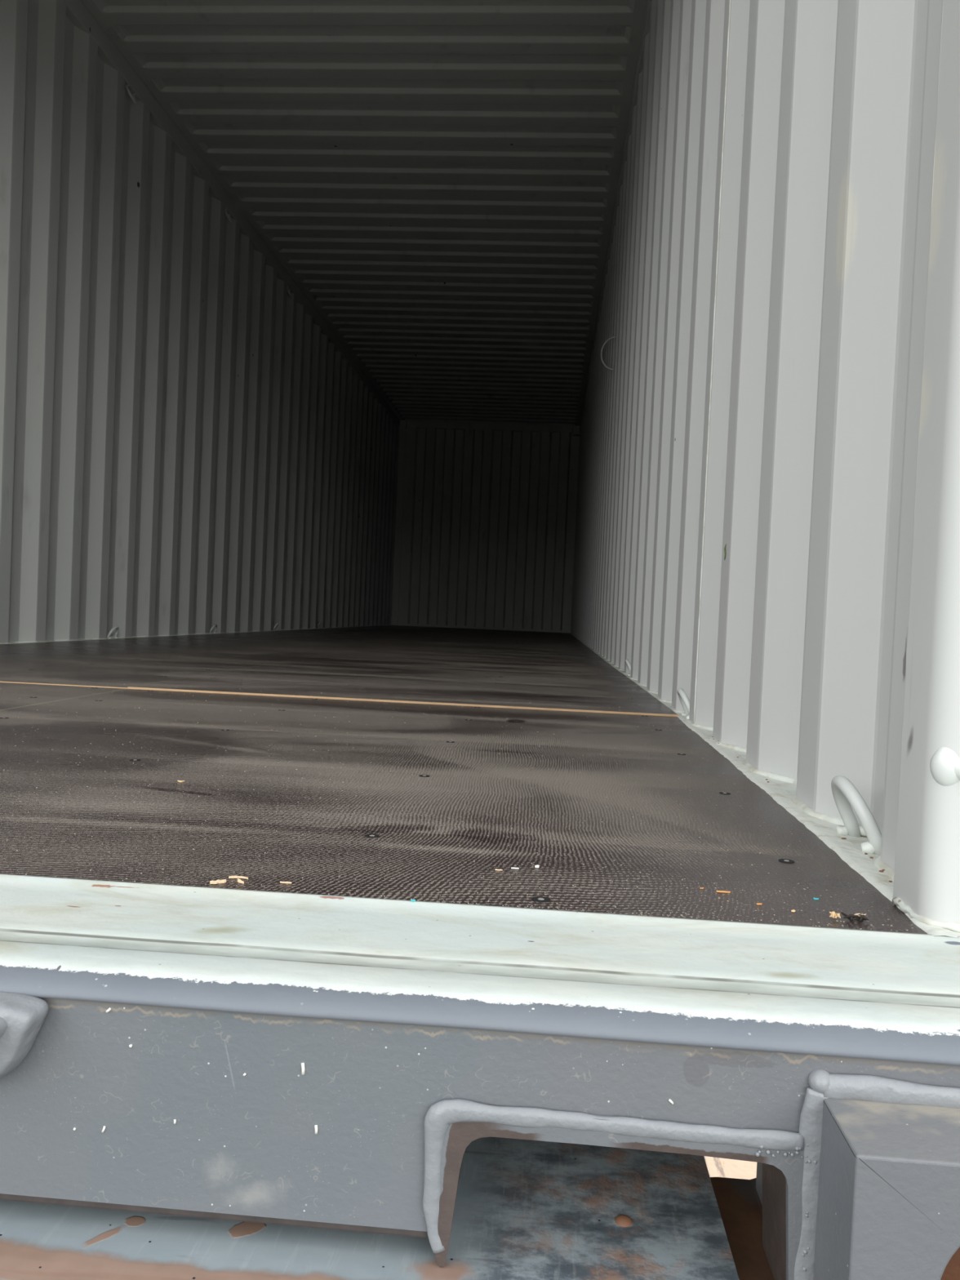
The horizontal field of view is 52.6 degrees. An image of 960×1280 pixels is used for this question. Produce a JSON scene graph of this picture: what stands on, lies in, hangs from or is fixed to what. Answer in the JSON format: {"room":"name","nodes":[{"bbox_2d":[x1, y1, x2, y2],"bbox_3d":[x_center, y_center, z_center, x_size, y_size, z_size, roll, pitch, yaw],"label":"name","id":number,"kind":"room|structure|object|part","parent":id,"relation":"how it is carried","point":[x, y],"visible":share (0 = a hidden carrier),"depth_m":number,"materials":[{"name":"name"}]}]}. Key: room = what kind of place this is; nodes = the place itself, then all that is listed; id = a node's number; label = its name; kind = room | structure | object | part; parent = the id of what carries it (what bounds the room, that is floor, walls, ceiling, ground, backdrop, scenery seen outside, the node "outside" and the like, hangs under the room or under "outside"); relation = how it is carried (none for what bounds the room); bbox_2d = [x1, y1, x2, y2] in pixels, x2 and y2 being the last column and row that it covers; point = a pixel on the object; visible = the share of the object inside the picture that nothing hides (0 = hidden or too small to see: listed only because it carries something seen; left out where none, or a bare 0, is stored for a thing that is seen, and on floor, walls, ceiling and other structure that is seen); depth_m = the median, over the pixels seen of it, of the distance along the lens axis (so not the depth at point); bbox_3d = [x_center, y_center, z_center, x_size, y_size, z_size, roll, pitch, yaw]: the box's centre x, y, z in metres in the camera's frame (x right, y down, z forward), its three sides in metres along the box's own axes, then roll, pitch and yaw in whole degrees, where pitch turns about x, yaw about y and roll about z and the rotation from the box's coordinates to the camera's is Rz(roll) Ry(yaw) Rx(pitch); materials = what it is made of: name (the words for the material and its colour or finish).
{"room":"shipping container","nodes":[
{"label":"shipping container","id":0,"kind":"room"},
{"bbox_2d":[0,0,399,644],"bbox_3d":[-1.556,-1.354,6.802,0.048,2.605,11.927,3,2,4],"label":"wall","id":1,"kind":"structure","parent":0,"point":[184,450],"depth_m":4.94,"materials":[{"name":"grey metal"}]},
{"bbox_2d":[106,626,119,638],"bbox_3d":[-1.759,-0.035,4.643,0.051,0.065,0.094,3,2,4],"label":"ring","id":2,"kind":"object","parent":1,"relation":"attached to","point":[116,628],"visible":0.84,"depth_m":4.64,"materials":[{"name":"grey paint"}]},
{"bbox_2d":[3,625,379,644],"bbox_3d":[-1.630,0.021,6.819,0.092,0.162,12.112,3,2,4],"label":"rail","id":3,"kind":"object","parent":1,"relation":"attached to","point":[375,625],"visible":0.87,"depth_m":4.97,"materials":[{"name":"grey metal"}]},
{"bbox_2d":[209,623,217,633],"bbox_3d":[-1.660,-0.068,6.024,0.051,0.065,0.094,3,2,4],"label":"ring","id":4,"kind":"object","parent":1,"relation":"attached to","point":[215,624],"visible":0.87,"depth_m":6.01,"materials":[{"name":"grey paint"}]},
{"bbox_2d":[62,0,399,426],"bbox_3d":[-1.507,-2.692,6.753,0.066,0.090,12.100,3,2,4],"label":"rail","id":5,"kind":"object","parent":1,"relation":"attached to","point":[77,12],"visible":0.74,"depth_m":5.34,"materials":[{"name":"grey metal"}]},
{"bbox_2d":[125,84,137,103],"bbox_3d":[-1.647,-2.566,4.575,0.051,0.065,0.094,3,2,4],"label":"ring","id":6,"kind":"object","parent":5,"relation":"attached to","point":[132,96],"visible":0.92,"depth_m":4.55,"materials":[{"name":"grey paint"}]},
{"bbox_2d":[225,208,232,222],"bbox_3d":[-1.548,-2.599,5.957,0.051,0.065,0.094,3,2,4],"label":"ring","id":7,"kind":"object","parent":5,"relation":"attached to","point":[228,215],"visible":0.96,"depth_m":5.93,"materials":[{"name":"grey paint"}]},
{"bbox_2d":[286,286,292,297],"bbox_3d":[-1.450,-2.631,7.339,0.051,0.065,0.094,3,2,4],"label":"ring","id":8,"kind":"object","parent":5,"relation":"attached to","point":[287,290],"visible":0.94,"depth_m":7.31,"materials":[{"name":"grey paint"}]},
{"bbox_2d":[273,622,279,630],"bbox_3d":[-1.562,-0.100,7.406,0.051,0.065,0.094,3,2,4],"label":"ring","id":9,"kind":"object","parent":1,"relation":"attached to","point":[277,624],"visible":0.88,"depth_m":7.39,"materials":[{"name":"grey paint"}]},
{"bbox_2d":[80,0,647,426],"bbox_3d":[-0.305,-2.693,6.657,2.455,0.024,11.949,3,2,4],"label":"ceiling","id":10,"kind":"structure","parent":0,"point":[438,180],"depth_m":5.34,"materials":[{"name":"grey paint"}]},
{"bbox_2d":[0,625,927,933],"bbox_3d":[-0.428,0.009,6.739,2.347,0.032,12.100,3,2,4],"label":"floor","id":11,"kind":"structure","parent":0,"point":[441,669],"depth_m":1.10,"materials":[{"name":"brown wood"}]},
{"bbox_2d":[209,879,226,884],"bbox_3d":[-0.181,0.167,0.671,0.011,0.002,0.004,2,2,-31],"label":"chip","id":12,"kind":"object","parent":11,"relation":"on","point":[224,881],"visible":1,"depth_m":0.67,"materials":[{"name":"wood"}]},
{"bbox_2d":[228,875,248,879],"bbox_3d":[-0.170,0.168,0.685,0.014,0.002,0.003,2,2,-2],"label":"chip","id":13,"kind":"object","parent":11,"relation":"on","point":[229,877],"visible":1,"depth_m":0.69,"materials":[{"name":"wood"}]},
{"bbox_2d":[237,878,244,884],"bbox_3d":[-0.168,0.168,0.676,0.003,0.002,0.011,2,2,-34],"label":"chip","id":14,"kind":"object","parent":11,"relation":"on","point":[239,881],"visible":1,"depth_m":0.67,"materials":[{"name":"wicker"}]},
{"bbox_2d":[12,683,908,930],"bbox_3d":[-0.512,0.131,1.437,1.698,0.005,1.505,3,2,4],"label":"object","id":15,"kind":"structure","parent":11,"relation":"on","point":[58,683],"depth_m":0.77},
{"bbox_2d":[716,890,730,893],"bbox_3d":[0.177,0.182,0.704,0.010,0.001,0.002,3,2,7],"label":"chip","id":16,"kind":"object","parent":11,"relation":"on","point":[725,891],"visible":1,"depth_m":0.70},
{"bbox_2d":[829,911,868,921],"bbox_3d":[0.247,0.185,0.651,0.025,0.007,0.010,3,2,11],"label":"scrap","id":17,"kind":"object","parent":11,"relation":"on","point":[857,917],"visible":1,"depth_m":0.65,"materials":[{"name":"brown wood"}]},
{"bbox_2d":[391,420,580,633],"bbox_3d":[0.064,-1.486,12.686,2.415,2.690,0.100,3,2,4],"label":"wall","id":18,"kind":"structure","parent":0,"point":[486,513],"depth_m":12.70,"materials":[{"name":"grey metal"}]},
{"bbox_3d":[-1.083,-1.469,12.783,0.118,2.550,0.070,3,2,4],"label":"corner post","id":19,"kind":"part","parent":18,"relation":"part of","materials":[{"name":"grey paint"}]},
{"bbox_3d":[1.206,-1.364,12.622,0.118,2.550,0.070,3,2,4],"label":"corner post","id":20,"kind":"part","parent":18,"relation":"part of","materials":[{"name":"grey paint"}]},
{"bbox_2d":[569,0,942,879],"bbox_3d":[0.826,-1.245,6.635,0.047,2.604,11.927,3,2,4],"label":"wall","id":21,"kind":"structure","parent":0,"point":[763,304],"depth_m":1.30,"materials":[{"name":"grey metal"}]},
{"bbox_2d":[0,873,959,1279],"bbox_3d":[-0.840,0.210,0.635,2.480,0.141,0.262,3,2,4],"label":"door sill","id":22,"kind":"structure","parent":21,"relation":"attached to","point":[300,1060],"depth_m":0.49,"materials":[{"name":"paint"}]},
{"bbox_3d":[-0.856,0.204,0.547,2.460,0.105,0.012,3,2,4],"label":"plate","id":23,"kind":"part","parent":22,"relation":"part of","materials":[{"name":"grey paint"}]},
{"bbox_3d":[0.069,0.278,0.501,0.186,0.092,0.058,3,2,4],"label":"pocket frame","id":24,"kind":"part","parent":22,"relation":"part of","materials":[{"name":"grey paint"}]},
{"bbox_2d":[892,0,959,933],"bbox_3d":[0.407,-1.150,0.599,0.115,2.691,0.128,3,2,4],"label":"post","id":25,"kind":"object","parent":22,"relation":"on","point":[926,876],"visible":1,"depth_m":0.65,"materials":[{"name":"white metal"}]},
{"bbox_2d":[600,336,615,369],"bbox_3d":[0.712,-1.573,5.324,0.103,0.186,0.010,3,2,20],"label":"hoop","id":26,"kind":"object","parent":21,"relation":"attached to","point":[612,337],"visible":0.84,"depth_m":5.33,"materials":[{"name":"grey paint"}]},
{"bbox_2d":[579,0,651,432],"bbox_3d":[0.893,-2.581,6.584,0.066,0.090,12.100,3,2,4],"label":"rail","id":27,"kind":"object","parent":21,"relation":"attached to","point":[646,28],"visible":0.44,"depth_m":5.04,"materials":[{"name":"grey metal"}]},
{"bbox_2d":[625,658,631,676],"bbox_3d":[0.527,0.099,3.372,0.049,0.064,0.095,3,2,4],"label":"ring","id":28,"kind":"object","parent":21,"relation":"attached to","point":[627,662],"visible":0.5,"depth_m":3.35,"materials":[{"name":"grey paint"}]},
{"bbox_2d":[677,688,689,719],"bbox_3d":[0.429,0.132,1.990,0.049,0.064,0.095,3,2,4],"label":"ring","id":29,"kind":"object","parent":21,"relation":"attached to","point":[682,696],"visible":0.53,"depth_m":1.97,"materials":[{"name":"grey paint"}]},
{"bbox_2d":[570,633,959,937],"bbox_3d":[0.769,0.131,6.650,0.106,0.162,12.112,3,2,4],"label":"rail","id":30,"kind":"object","parent":21,"relation":"attached to","point":[849,850],"visible":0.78,"depth_m":0.94,"materials":[{"name":"grey metal"}]},
{"bbox_2d":[711,736,892,882],"bbox_3d":[0.353,0.173,1.179,0.012,0.002,0.896,3,2,5],"label":"crumbs","id":31,"kind":"object","parent":30,"relation":"on","point":[882,870],"visible":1,"depth_m":0.81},
{"bbox_2d":[831,775,881,855],"bbox_3d":[0.348,0.157,0.887,0.049,0.064,0.095,3,2,4],"label":"ring","id":32,"kind":"object","parent":21,"relation":"attached to","point":[845,793],"visible":0.88,"depth_m":0.86,"materials":[{"name":"grey paint"}]},
{"label":"outside","id":33,"kind":"structure","parent":0,"visible":0},
{"bbox_2d":[703,1155,756,1179],"bbox_3d":[-2.094,1.582,0.828,80.000,0.001,80.000,3,2,4],"label":"ground","id":34,"kind":"structure","parent":33,"point":[717,1166],"depth_m":3.03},
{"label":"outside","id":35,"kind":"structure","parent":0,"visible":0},
{"bbox_2d":[0,1137,774,1279],"bbox_3d":[-0.924,0.267,1.385,2.332,0.044,1.860,3,2,4],"label":"deck","id":36,"kind":"object","parent":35,"point":[525,1209],"visible":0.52,"depth_m":0.51,"materials":[{"name":"blue metal"}]},
{"bbox_3d":[0.150,0.349,0.500,0.060,0.022,0.245,3,2,4],"label":"rail","id":37,"kind":"part","parent":36,"relation":"part of","materials":[{"name":"metal"}]},
{"bbox_2d":[755,1068,959,1279],"bbox_3d":[0.250,0.275,0.497,0.193,0.130,0.175,3,2,4],"label":"corner casting","id":38,"kind":"object","parent":36,"relation":"on","point":[881,1197],"visible":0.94,"depth_m":0.43,"materials":[{"name":"grey paint"}]}
]}

